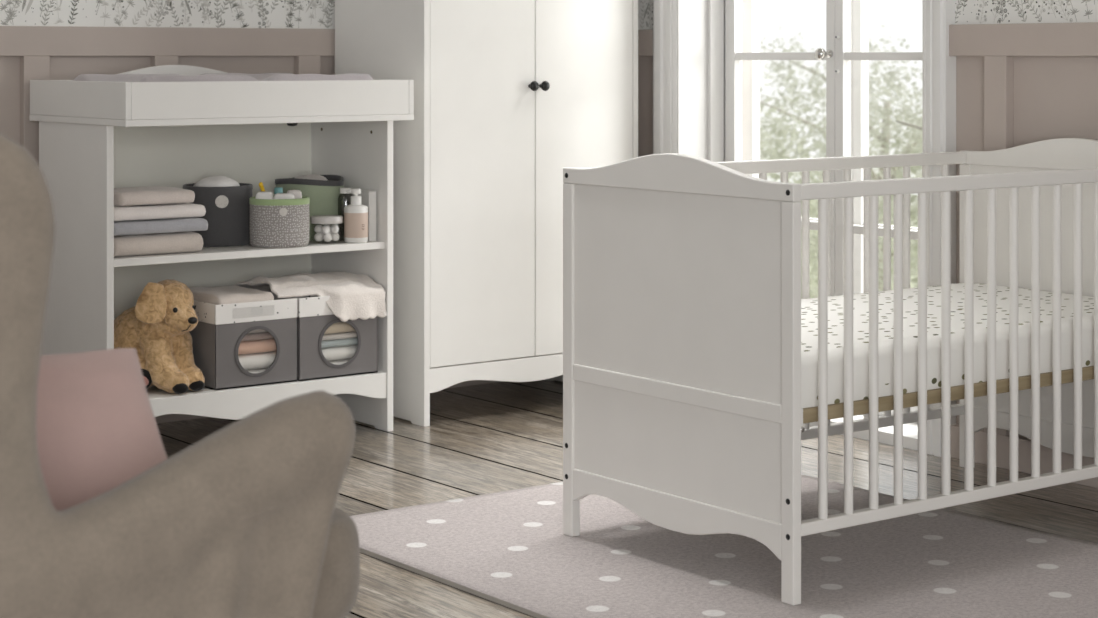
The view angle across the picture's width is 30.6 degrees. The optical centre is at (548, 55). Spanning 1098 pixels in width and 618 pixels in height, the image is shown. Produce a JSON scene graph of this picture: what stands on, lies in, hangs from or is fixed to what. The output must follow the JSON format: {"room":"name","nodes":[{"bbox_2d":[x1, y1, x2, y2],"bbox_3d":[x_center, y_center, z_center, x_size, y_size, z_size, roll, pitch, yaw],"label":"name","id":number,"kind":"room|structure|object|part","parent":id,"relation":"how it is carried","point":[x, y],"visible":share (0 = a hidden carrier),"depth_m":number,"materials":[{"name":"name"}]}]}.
{"room":"children's room","nodes":[
{"label":"children's room","id":0,"kind":"room"},
{"bbox_2d":[0,56,334,144],"bbox_3d":[-1.954,-0.250,4.954,5.270,2.500,0.200,0,0,-37],"label":"wall","id":1,"kind":"structure","parent":0,"point":[60,67],"depth_m":5.40,"materials":[{"name":"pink paint"}]},
{"bbox_2d":[0,26,334,164],"bbox_3d":[-1.984,0.421,4.787,5.020,0.998,0.028,0,0,-37],"label":"trim","id":2,"kind":"structure","parent":1,"relation":"attached to","point":[34,45],"depth_m":5.44,"materials":[{"name":"beige paint"}]},
{"bbox_2d":[0,0,334,28],"bbox_3d":[-1.742,-0.789,4.983,4.442,1.422,0.001,0,0,-37],"label":"wallpaper","id":3,"kind":"object","parent":1,"relation":"attached to","point":[282,14],"visible":0.54,"depth_m":5.52},
{"bbox_2d":[155,380,504,423],"bbox_3d":[-1.984,0.960,4.787,5.020,0.080,0.030,0,0,-37],"label":"baseboard","id":4,"kind":"structure","parent":1,"relation":"attached to","point":[169,417],"depth_m":5.52,"materials":[{"name":"beige paint"}]},
{"bbox_2d":[157,380,1097,617],"bbox_3d":[-0.171,1.015,2.410,5.040,0.030,6.048,0,0,-37],"label":"floor","id":5,"kind":"structure","parent":0,"point":[481,439],"depth_m":4.82,"materials":[{"name":"wood"}]},
{"bbox_2d":[0,133,359,617],"bbox_3d":[-0.715,0.494,2.245,0.783,1.012,0.949,0,0,43],"label":"armchair","id":6,"kind":"object","parent":5,"relation":"on","point":[243,521],"visible":0.95,"depth_m":2.04,"materials":[{"name":"fabric"}]},
{"bbox_2d":[36,348,167,510],"bbox_3d":[-0.622,0.470,2.250,0.425,0.238,0.234,0,0,-33],"label":"cushion","id":7,"kind":"object","parent":6,"relation":"on","point":[97,430],"visible":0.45,"depth_m":2.29,"materials":[{"name":"pink fabric"}]},
{"bbox_2d":[312,508,359,617],"bbox_3d":[-0.644,0.606,2.322,0.570,0.124,0.740,0,0,43],"label":"seat cushion","id":8,"kind":"object","parent":6,"relation":"on","point":[338,586],"depth_m":2.35,"materials":[{"name":"fabric"}]},
{"bbox_2d":[29,65,413,431],"bbox_3d":[-0.846,0.512,5.240,0.829,0.976,0.575,0,0,-37],"label":"table","id":9,"kind":"object","parent":5,"relation":"on","point":[96,138],"visible":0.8,"depth_m":5.16,"materials":[{"name":"white paint"}]},
{"bbox_3d":[-1.186,0.584,5.030,0.019,0.832,0.410,0,0,-37],"label":"panel","id":10,"kind":"part","parent":9,"relation":"part of","materials":[{"name":"white paint"}]},
{"bbox_2d":[114,231,202,256],"bbox_3d":[-1.035,0.469,5.077,0.248,0.051,0.236,0,0,-37],"label":"folded towel","id":11,"kind":"object","parent":9,"relation":"on","point":[173,242],"visible":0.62,"depth_m":4.99,"materials":[{"name":"beige fabric"}]},
{"bbox_2d":[114,217,207,235],"bbox_3d":[-1.031,0.424,5.077,0.267,0.034,0.242,0,0,-37],"label":"folded towel","id":12,"kind":"object","parent":11,"relation":"on","point":[168,225],"visible":0.66,"depth_m":4.99,"materials":[{"name":"grey fabric"}]},
{"bbox_2d":[114,203,205,220],"bbox_3d":[-1.035,0.389,5.078,0.262,0.034,0.244,0,0,-37],"label":"folded towel","id":13,"kind":"object","parent":12,"relation":"on","point":[174,210],"visible":0.73,"depth_m":4.99,"materials":[{"name":"white fabric"}]},
{"bbox_2d":[114,186,194,205],"bbox_3d":[-1.032,0.353,5.079,0.206,0.036,0.212,0,0,-37],"label":"folded towel","id":14,"kind":"object","parent":13,"relation":"on","point":[145,195],"visible":0.92,"depth_m":5.00,"materials":[{"name":"beige fabric"}]},
{"bbox_2d":[114,279,204,393],"bbox_3d":[-1.022,0.704,5.106,0.200,0.279,0.338,0,0,-41],"label":"plush dog","id":15,"kind":"object","parent":9,"relation":"on","point":[162,318],"visible":0.84,"depth_m":5.03},
{"bbox_3d":[-0.985,0.545,5.429,0.784,0.750,0.008,0,0,-37],"label":"panel","id":16,"kind":"part","parent":9,"relation":"part of","materials":[{"name":"white wood"}]},
{"bbox_2d":[183,183,252,246],"bbox_3d":[-0.871,0.416,5.282,0.183,0.156,0.185,0,0,-37],"label":"basket","id":17,"kind":"object","parent":9,"relation":"on","point":[227,214],"visible":0.66,"depth_m":5.20,"materials":[{"name":"grey fabric"}]},
{"bbox_2d":[196,176,239,186],"bbox_3d":[-0.868,0.345,5.270,0.111,0.062,0.102,0,0,-37],"label":"cloth","id":18,"kind":"object","parent":17,"relation":"in","point":[215,181],"visible":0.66,"depth_m":5.24,"materials":[{"name":"white fabric"}]},
{"bbox_2d":[73,73,372,81],"bbox_3d":[-0.847,0.099,5.228,0.755,0.107,0.500,0,0,-37],"label":"mat","id":19,"kind":"object","parent":9,"relation":"on","point":[207,76],"visible":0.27,"depth_m":5.15,"materials":[{"name":"white fabric"}]},
{"bbox_2d":[189,294,296,389],"bbox_3d":[-0.842,0.735,5.259,0.237,0.215,0.324,0,0,-37],"label":"storage box","id":20,"kind":"object","parent":9,"relation":"on","point":[218,334],"visible":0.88,"depth_m":5.12,"materials":[{"name":"grey fabric"}]},
{"bbox_2d":[188,285,273,304],"bbox_3d":[-0.840,0.629,5.218,0.175,0.048,0.249,0,0,-37],"label":"folded blanket","id":21,"kind":"object","parent":20,"relation":"on","point":[230,294],"visible":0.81,"depth_m":5.16,"materials":[{"name":"beige fabric"}]},
{"bbox_2d":[246,368,267,372],"bbox_3d":[-0.811,0.822,5.217,0.224,0.031,0.193,0,0,-37],"label":"folded cloth","id":22,"kind":"object","parent":20,"relation":"in","point":[261,369],"visible":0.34,"depth_m":5.16,"materials":[{"name":"white fabric"}]},
{"bbox_2d":[238,351,275,369],"bbox_3d":[-0.809,0.785,5.216,0.224,0.038,0.191,0,0,-37],"label":"folded cloth","id":23,"kind":"object","parent":22,"relation":"on","point":[263,359],"visible":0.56,"depth_m":5.15,"materials":[{"name":"white fabric"}]},
{"bbox_2d":[238,338,275,354],"bbox_3d":[-0.811,0.747,5.217,0.224,0.033,0.192,0,0,-37],"label":"folded cloth","id":24,"kind":"object","parent":23,"relation":"on","point":[264,345],"visible":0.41,"depth_m":5.15,"materials":[{"name":"pink fabric"}]},
{"bbox_2d":[242,332,272,340],"bbox_3d":[-0.812,0.720,5.219,0.224,0.016,0.198,0,0,-37],"label":"folded cloth","id":25,"kind":"object","parent":24,"relation":"on","point":[261,335],"visible":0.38,"depth_m":5.15,"materials":[{"name":"fabric"}]},
{"bbox_2d":[248,329,266,333],"bbox_3d":[-0.810,0.695,5.217,0.224,0.033,0.194,0,0,-37],"label":"folded cloth","id":26,"kind":"object","parent":25,"relation":"on","point":[257,330],"visible":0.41,"depth_m":5.15,"materials":[{"name":"grey fabric"}]},
{"bbox_2d":[114,238,384,266],"bbox_3d":[-0.866,0.504,5.272,0.783,0.018,0.386,0,0,-37],"label":"shelf","id":27,"kind":"object","parent":9,"relation":"attached to","point":[374,248],"depth_m":5.14,"materials":[{"name":"white paint"}]},
{"bbox_2d":[147,371,380,397],"bbox_3d":[-0.869,0.852,5.276,0.783,0.018,0.376,0,0,-37],"label":"shelf","id":28,"kind":"object","parent":9,"relation":"attached to","point":[371,381],"depth_m":5.17,"materials":[{"name":"white paint"}]},
{"bbox_2d":[249,195,309,247],"bbox_3d":[-0.704,0.431,5.240,0.156,0.126,0.158,0,0,-37],"label":"basket","id":29,"kind":"object","parent":9,"relation":"on","point":[273,223],"visible":0.91,"depth_m":5.17,"materials":[{"name":"grey fabric"}]},
{"bbox_2d":[259,182,264,191],"bbox_3d":[-0.742,0.408,5.261,0.037,0.156,0.011,0,0,-14],"label":"brush","id":30,"kind":"object","parent":29,"relation":"in","point":[261,186],"visible":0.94,"depth_m":5.25,"materials":[{"name":"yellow plastic"}]},
{"bbox_2d":[255,191,273,198],"bbox_3d":[-0.738,0.420,5.217,0.048,0.135,0.037,0,0,1],"label":"folded nappy","id":31,"kind":"object","parent":29,"relation":"in","point":[264,194],"visible":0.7,"depth_m":5.20,"materials":[{"name":"white fabric"}]},
{"bbox_2d":[274,187,282,195],"bbox_3d":[-0.710,0.416,5.271,0.024,0.142,0.024,0,0,-37],"label":"tube","id":32,"kind":"object","parent":29,"relation":"in","point":[276,189],"visible":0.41,"depth_m":5.26,"materials":[{"name":"teal plastic"}]},
{"bbox_2d":[274,193,294,198],"bbox_3d":[-0.686,0.422,5.211,0.058,0.131,0.034,0,0,-3],"label":"folded nappy","id":33,"kind":"object","parent":29,"relation":"in","point":[278,195],"visible":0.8,"depth_m":5.20,"materials":[{"name":"white fabric"}]},
{"bbox_2d":[287,190,301,198],"bbox_3d":[-0.666,0.418,5.252,0.044,0.137,0.039,0,0,-10],"label":"folded nappy","id":34,"kind":"object","parent":29,"relation":"in","point":[297,194],"visible":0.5,"depth_m":5.24,"materials":[{"name":"grey fabric"}]},
{"bbox_3d":[-0.658,0.174,5.148,0.030,0.012,0.030,0,0,-37],"label":"stop knob","id":35,"kind":"part","parent":9,"relation":"part of","materials":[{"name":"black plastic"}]},
{"bbox_2d":[275,175,344,240],"bbox_3d":[-0.641,0.411,5.453,0.190,0.167,0.187,0,0,-37],"label":"basket","id":36,"kind":"object","parent":9,"relation":"on","point":[325,197],"visible":0.53,"depth_m":5.37,"materials":[{"name":"green fabric"}]},
{"bbox_2d":[295,174,326,179],"bbox_3d":[-0.651,0.346,5.462,0.110,0.049,0.103,0,0,-15],"label":"cloth","id":37,"kind":"object","parent":36,"relation":"in","point":[308,176],"visible":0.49,"depth_m":5.44,"materials":[{"name":"white fabric"}]},
{"bbox_2d":[254,286,377,380],"bbox_3d":[-0.648,0.735,5.403,0.241,0.215,0.328,0,0,-37],"label":"storage box","id":38,"kind":"object","parent":9,"relation":"on","point":[314,316],"visible":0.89,"depth_m":5.25,"materials":[{"name":"grey fabric"}]},
{"bbox_2d":[234,272,386,321],"bbox_3d":[-0.642,0.638,5.357,0.321,0.116,0.290,0,0,-37],"label":"knitted blanket","id":39,"kind":"object","parent":38,"relation":"on","point":[352,296],"visible":0.99,"depth_m":5.29,"materials":[{"name":"white fabric"}]},
{"bbox_2d":[329,358,350,364],"bbox_3d":[-0.615,0.821,5.359,0.227,0.032,0.193,0,0,-37],"label":"folded cloth","id":40,"kind":"object","parent":38,"relation":"in","point":[342,361],"visible":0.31,"depth_m":5.30,"materials":[{"name":"white fabric"}]},
{"bbox_2d":[322,344,356,360],"bbox_3d":[-0.615,0.785,5.359,0.228,0.035,0.192,0,0,-37],"label":"folded cloth","id":41,"kind":"object","parent":40,"relation":"on","point":[338,352],"visible":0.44,"depth_m":5.29,"materials":[{"name":"white fabric"}]},
{"bbox_2d":[321,337,357,347],"bbox_3d":[-0.617,0.756,5.361,0.228,0.018,0.198,0,0,-37],"label":"folded cloth","id":42,"kind":"object","parent":41,"relation":"on","point":[347,341],"visible":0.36,"depth_m":5.29,"materials":[{"name":"teal fabric"}]},
{"bbox_2d":[322,331,356,340],"bbox_3d":[-0.617,0.739,5.362,0.227,0.014,0.198,0,0,-37],"label":"folded cloth","id":43,"kind":"object","parent":42,"relation":"on","point":[333,336],"visible":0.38,"depth_m":5.29,"materials":[{"name":"white fabric"}]},
{"bbox_2d":[324,322,354,333],"bbox_3d":[-0.618,0.707,5.364,0.228,0.049,0.202,0,0,-37],"label":"folded cloth","id":44,"kind":"object","parent":43,"relation":"on","point":[339,327],"visible":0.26,"depth_m":5.29,"materials":[{"name":"beige fabric"}]},
{"bbox_2d":[310,215,342,223],"bbox_3d":[-0.588,0.458,5.316,0.086,0.072,0.086,0,0,-37],"label":"lid","id":45,"kind":"object","parent":9,"relation":"on","point":[315,219],"visible":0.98,"depth_m":5.28,"materials":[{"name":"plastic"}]},
{"bbox_2d":[314,233,322,241],"bbox_3d":[-0.609,0.478,5.303,0.023,0.023,0.024,0,0,-37],"label":"ball","id":46,"kind":"object","parent":45,"relation":"in","point":[318,237],"visible":1,"depth_m":5.30,"materials":[{"name":"white fabric"}]},
{"bbox_2d":[314,225,322,232],"bbox_3d":[-0.609,0.458,5.316,0.024,0.022,0.022,0,0,-37],"label":"ball","id":47,"kind":"object","parent":45,"relation":"in","point":[318,228],"visible":1,"depth_m":5.31,"materials":[{"name":"white fabric"}]},
{"bbox_2d":[323,233,331,241],"bbox_3d":[-0.583,0.478,5.293,0.023,0.023,0.023,0,0,-37],"label":"ball","id":48,"kind":"object","parent":45,"relation":"in","point":[327,237],"visible":1,"depth_m":5.29,"materials":[{"name":"white fabric"}]},
{"bbox_2d":[322,225,329,233],"bbox_3d":[-0.588,0.458,5.295,0.022,0.023,0.023,0,0,-10],"label":"ball","id":49,"kind":"object","parent":48,"relation":"on","point":[325,229],"visible":1,"depth_m":5.29,"materials":[{"name":"white fabric"}]},
{"bbox_2d":[331,233,338,240],"bbox_3d":[-0.565,0.478,5.313,0.023,0.022,0.022,0,0,-37],"label":"ball","id":50,"kind":"object","parent":45,"relation":"in","point":[335,236],"visible":1,"depth_m":5.30,"materials":[{"name":"white fabric"}]},
{"bbox_2d":[330,225,338,232],"bbox_3d":[-0.568,0.458,5.317,0.024,0.024,0.023,0,0,-37],"label":"ball","id":51,"kind":"object","parent":50,"relation":"on","point":[334,228],"visible":1,"depth_m":5.31,"materials":[{"name":"white fabric"}]},
{"bbox_2d":[340,187,351,193],"bbox_3d":[-0.545,0.424,5.388,0.042,0.140,0.042,0,0,-37],"label":"lotion bottle","id":52,"kind":"object","parent":9,"relation":"on","point":[342,190],"visible":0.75,"depth_m":5.37,"materials":[{"name":"plastic"}]},
{"bbox_3d":[-0.546,0.584,5.515,0.019,0.832,0.410,0,0,-37],"label":"panel","id":53,"kind":"part","parent":9,"relation":"part of","materials":[{"name":"white paint"}]},
{"bbox_2d":[344,188,367,242],"bbox_3d":[-0.512,0.423,5.337,0.064,0.142,0.064,0,0,-37],"label":"pump bottle","id":54,"kind":"object","parent":9,"relation":"on","point":[356,213],"visible":1,"depth_m":5.31,"materials":[{"name":"white plastic"}]},
{"bbox_2d":[358,190,375,240],"bbox_3d":[-0.491,0.428,5.397,0.022,0.134,0.065,0,0,-37],"label":"carton","id":55,"kind":"object","parent":9,"relation":"on","point":[368,196],"visible":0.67,"depth_m":5.37,"materials":[{"name":"white cardboard"}]},
{"bbox_2d":[335,0,637,426],"bbox_3d":[-0.170,0.065,5.817,0.750,1.870,0.493,0,0,-37],"label":"wardrobe","id":56,"kind":"object","parent":5,"relation":"on","point":[509,95],"visible":0.74,"depth_m":5.57,"materials":[{"name":"white paint"}]},
{"bbox_3d":[-0.469,0.065,5.607,0.019,1.870,0.465,0,0,-37],"label":"panel","id":57,"kind":"part","parent":56,"relation":"part of","materials":[{"name":"white paint"}]},
{"bbox_3d":[-0.186,-0.003,5.543,0.353,1.692,0.018,0,0,-37],"label":"door","id":58,"kind":"part","parent":56,"relation":"part of","materials":[{"name":"white paint"}]},
{"bbox_3d":[-0.045,0.084,5.620,0.029,0.029,0.029,0,0,-37],"label":"knob","id":59,"kind":"part","parent":56,"relation":"part of","materials":[{"name":"black plastic"}]},
{"bbox_3d":[-0.015,0.084,5.643,0.029,0.029,0.029,0,0,-37],"label":"knob","id":60,"kind":"part","parent":56,"relation":"part of","materials":[{"name":"black plastic"}]},
{"bbox_3d":[0.098,-0.003,5.758,0.353,1.692,0.018,0,0,-37],"label":"door","id":61,"kind":"part","parent":56,"relation":"part of","materials":[{"name":"white paint"}]},
{"bbox_3d":[0.113,0.065,6.049,0.019,1.870,0.465,0,0,-37],"label":"panel","id":62,"kind":"part","parent":56,"relation":"part of","materials":[{"name":"white paint"}]},
{"bbox_2d":[350,474,1097,617],"bbox_3d":[0.495,0.992,3.891,1.209,0.016,1.805,0,0,-37],"label":"rug","id":63,"kind":"object","parent":5,"relation":"on","point":[510,548],"visible":0.71,"depth_m":3.91,"materials":[{"name":"carpet"}]},
{"bbox_2d":[563,138,1097,605],"bbox_3d":[0.727,0.595,4.260,1.241,0.811,0.681,0,0,-37],"label":"cot","id":64,"kind":"object","parent":63,"relation":"on","point":[682,410],"visible":0.94,"depth_m":3.93,"materials":[{"name":"paint"}]},
{"bbox_3d":[0.046,0.626,4.150,0.021,0.726,0.032,0,0,-37],"label":"post","id":65,"kind":"part","parent":64,"relation":"part of","materials":[{"name":"paint"}]},
{"bbox_3d":[0.242,0.650,3.892,0.019,0.034,0.617,0,0,-37],"label":"rail","id":66,"kind":"part","parent":64,"relation":"part of","materials":[{"name":"paint"}]},
{"bbox_3d":[0.242,0.565,3.892,0.009,0.630,0.625,0,0,-37],"label":"footboard","id":67,"kind":"part","parent":64,"relation":"part of","materials":[{"name":"paint"}]},
{"bbox_3d":[0.242,0.226,3.892,0.021,0.074,0.681,0,0,-37],"label":"rail","id":68,"kind":"part","parent":64,"relation":"part of","materials":[{"name":"paint"}]},
{"bbox_3d":[0.530,0.247,4.521,1.197,0.028,0.022,0,0,-37],"label":"rail","id":69,"kind":"part","parent":64,"relation":"part of","materials":[{"name":"paint"}]},
{"bbox_3d":[0.438,0.626,3.633,0.021,0.726,0.032,0,0,-37],"label":"post","id":70,"kind":"part","parent":64,"relation":"part of","materials":[{"name":"paint"}]},
{"bbox_3d":[0.530,0.857,4.521,1.197,0.024,0.022,0,0,-37],"label":"rail","id":71,"kind":"part","parent":64,"relation":"part of","materials":[{"name":"paint"}]},
{"bbox_2d":[801,283,1093,407],"bbox_3d":[0.727,0.593,4.260,1.181,0.106,0.613,0,0,-37],"label":"mattress","id":72,"kind":"object","parent":64,"relation":"on","point":[809,307],"visible":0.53,"depth_m":4.02,"materials":[{"name":"white fabric"}]},
{"bbox_3d":[0.925,0.247,3.999,1.197,0.028,0.022,0,0,-37],"label":"rail","id":73,"kind":"part","parent":64,"relation":"part of","materials":[{"name":"paint"}]},
{"bbox_3d":[0.925,0.857,3.999,1.197,0.024,0.022,0,0,-37],"label":"rail","id":74,"kind":"part","parent":64,"relation":"part of","materials":[{"name":"paint"}]},
{"bbox_3d":[1.017,0.631,4.886,0.021,0.737,0.032,0,0,-37],"label":"post","id":75,"kind":"part","parent":64,"relation":"part of","materials":[{"name":"paint"}]},
{"bbox_3d":[1.213,0.226,4.627,0.021,0.074,0.681,0,0,-37],"label":"rail","id":76,"kind":"part","parent":64,"relation":"part of","materials":[{"name":"paint"}]},
{"bbox_3d":[1.213,0.565,4.627,0.009,0.630,0.625,0,0,-37],"label":"headboard","id":77,"kind":"part","parent":64,"relation":"part of","materials":[{"name":"paint"}]},
{"bbox_2d":[638,56,1097,436],"bbox_3d":[1.906,-0.250,3.972,0.140,2.500,6.028,0,0,-37],"label":"wall","id":78,"kind":"structure","parent":0,"point":[1055,97],"depth_m":4.85,"materials":[{"name":"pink paint"}]},
{"bbox_2d":[653,0,955,456],"bbox_3d":[0.755,-0.070,5.535,0.290,2.200,1.170,0,0,-37],"label":"window","id":79,"kind":"structure","parent":78,"relation":"in","point":[707,55],"depth_m":5.59,"materials":[{"name":"paint"}]},
{"bbox_3d":[0.748,-0.006,5.538,0.028,0.034,0.034,0,0,-37],"label":"handle knob","id":80,"kind":"part","parent":79,"relation":"part of","materials":[{"name":"silver metal"}]},
{"bbox_2d":[638,22,1097,435],"bbox_3d":[1.847,0.421,3.910,0.028,0.998,6.002,0,0,-37],"label":"trim","id":81,"kind":"structure","parent":78,"relation":"attached to","point":[998,44],"depth_m":4.87,"materials":[{"name":"beige paint"}]},
{"bbox_2d":[638,0,1097,29],"bbox_3d":[1.848,-0.789,3.925,0.001,1.422,6.024,0,0,-37],"label":"wallpaper","id":82,"kind":"object","parent":78,"relation":"attached to","point":[966,11],"visible":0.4,"depth_m":4.87},
{"bbox_2d":[951,424,1097,487],"bbox_3d":[1.847,0.960,3.909,0.030,0.080,6.000,0,0,-37],"label":"baseboard","id":83,"kind":"structure","parent":78,"relation":"attached to","point":[1002,442],"depth_m":4.83,"materials":[{"name":"beige paint"}]},
{"label":"outside","id":84,"kind":"structure","parent":0,"visible":0},
{"bbox_2d":[801,205,917,297],"bbox_3d":[12.291,4.050,21.862,34.000,0.100,60.000,0,0,-37],"label":"lawn","id":85,"kind":"structure","parent":84,"point":[912,277],"depth_m":36.61,"materials":[{"name":"green plant"}]},
{"bbox_2d":[760,92,823,298],"bbox_3d":[0.848,1.855,14.463,2.826,4.306,3.084,0,0,-2],"label":"tree","id":86,"kind":"object","parent":85,"relation":"on","point":[794,134],"visible":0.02,"depth_m":14.05,"materials":[{"name":"green plant"}]},
{"bbox_2d":[760,25,921,297],"bbox_3d":[3.338,1.832,19.533,4.529,4.351,4.967,0,0,-9],"label":"tree","id":87,"kind":"object","parent":85,"relation":"on","point":[885,136],"visible":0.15,"depth_m":19.00,"materials":[{"name":"green plant"}]},
{"bbox_2d":[869,120,921,288],"bbox_3d":[3.197,1.736,11.854,3.049,4.542,3.007,0,0,35],"label":"tree","id":88,"kind":"object","parent":85,"relation":"on","point":[914,169],"visible":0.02,"depth_m":12.12,"materials":[{"name":"green plant"}]}
]}

